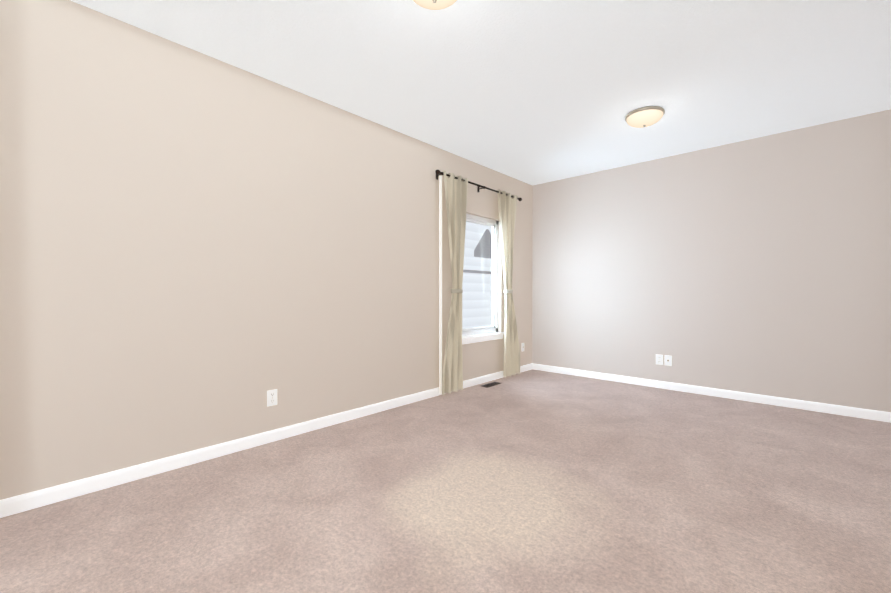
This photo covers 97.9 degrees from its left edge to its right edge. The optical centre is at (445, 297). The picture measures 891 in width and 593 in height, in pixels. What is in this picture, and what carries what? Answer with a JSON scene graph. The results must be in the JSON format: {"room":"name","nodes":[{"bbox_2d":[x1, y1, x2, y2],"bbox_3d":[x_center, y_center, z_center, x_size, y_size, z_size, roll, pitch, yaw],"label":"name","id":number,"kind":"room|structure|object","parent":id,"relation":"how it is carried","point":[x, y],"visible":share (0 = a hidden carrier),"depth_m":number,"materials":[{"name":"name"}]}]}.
{"room":"empty living room","nodes":[
{"label":"empty living room","id":0,"kind":"room"},
{"bbox_2d":[0,0,532,516],"bbox_3d":[-1.588,-0.268,2.762,0.150,2.740,8.646,1,1,43],"label":"wall","id":1,"kind":"structure","parent":0,"point":[198,250],"depth_m":2.55,"materials":[{"name":"beige paint"}]},
{"bbox_2d":[0,363,532,517],"bbox_3d":[-1.528,1.053,2.721,0.014,0.086,8.346,1,1,43],"label":"baseboard","id":2,"kind":"structure","parent":1,"relation":"attached to","point":[35,499],"depth_m":2.56,"materials":[{"name":"white wood"}]},
{"bbox_2d":[267,389,276,406],"bbox_3d":[-1.317,0.760,2.949,0.008,0.122,0.078,1,1,43],"label":"outlet","id":3,"kind":"object","parent":1,"relation":"attached to","point":[271,397],"visible":1,"depth_m":2.94,"materials":[{"name":"white plastic"}]},
{"bbox_2d":[435,170,521,394],"bbox_3d":[0.455,-0.168,4.766,0.140,2.425,1.696,1,1,43],"label":"curtain","id":4,"kind":"object","parent":1,"relation":"attached to","point":[451,374],"visible":1,"depth_m":4.41,"materials":[{"name":"beige fabric"}]},
{"bbox_2d":[462,211,503,344],"bbox_3d":[0.422,-0.247,4.921,0.179,1.590,0.905,1,1,43],"label":"window","id":5,"kind":"structure","parent":1,"relation":"in","point":[481,334],"depth_m":5.14,"materials":[{"name":"white wood"}]},
{"bbox_2d":[0,369,890,592],"bbox_3d":[0.747,1.155,0.626,6.500,0.060,8.646,1,1,43],"label":"floor","id":6,"kind":"structure","parent":0,"point":[533,481],"depth_m":2.04,"materials":[{"name":"carpet"}]},
{"bbox_2d":[481,382,500,387],"bbox_3d":[0.567,1.073,4.812,0.110,0.011,0.300,1,1,43],"label":"air vent register","id":7,"kind":"object","parent":6,"relation":"on","point":[491,384],"visible":1,"depth_m":4.80,"materials":[{"name":"brown metal"}]},
{"bbox_2d":[71,0,890,184],"bbox_3d":[0.747,-1.654,0.595,6.500,0.080,8.646,1,1,43],"label":"ceiling","id":8,"kind":"structure","parent":0,"point":[533,92],"depth_m":2.72,"materials":[{"name":"white paint"}]},
{"bbox_2d":[413,0,456,9],"bbox_3d":[-0.056,-1.570,1.985,0.318,0.119,0.318,1,1,43],"label":"ceiling light","id":9,"kind":"object","parent":8,"relation":"attached to","point":[434,4],"visible":1,"depth_m":2.04,"materials":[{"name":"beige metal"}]},
{"bbox_2d":[625,106,664,127],"bbox_3d":[1.782,-1.587,3.474,0.318,0.119,0.318,1,1,43],"label":"ceiling light","id":10,"kind":"object","parent":8,"relation":"attached to","point":[643,117],"visible":1,"depth_m":3.39,"materials":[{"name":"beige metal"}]},
{"bbox_2d":[532,109,890,422],"bbox_3d":[3.681,-0.279,3.684,6.350,2.740,0.150,1,1,43],"label":"wall","id":11,"kind":"structure","parent":0,"point":[760,265],"depth_m":4.13,"materials":[{"name":"beige paint"}]},
{"bbox_2d":[656,354,662,364],"bbox_3d":[2.551,0.736,4.628,0.078,0.122,0.008,1,1,43],"label":"outlet","id":12,"kind":"object","parent":11,"relation":"attached to","point":[659,359],"visible":1,"depth_m":4.62,"materials":[{"name":"white plastic"}]},
{"bbox_2d":[664,355,671,365],"bbox_3d":[2.620,0.737,4.564,0.078,0.122,0.010,1,1,43],"label":"outlet","id":13,"kind":"object","parent":11,"relation":"attached to","point":[667,360],"visible":1,"depth_m":4.56,"materials":[{"name":"white plastic"}]},
{"bbox_2d":[532,363,890,422],"bbox_3d":[3.570,1.042,3.689,6.200,0.086,0.014,1,1,43],"label":"baseboard","id":14,"kind":"structure","parent":11,"relation":"attached to","point":[883,416],"depth_m":4.13,"materials":[{"name":"white wood"}]},
{"label":"outside","id":15,"kind":"structure","parent":0,"visible":0},
{"bbox_2d":[462,222,491,328],"bbox_3d":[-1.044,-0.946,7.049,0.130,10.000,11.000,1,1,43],"label":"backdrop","id":16,"kind":"structure","parent":15,"point":[473,255],"depth_m":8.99,"materials":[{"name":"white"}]}
]}

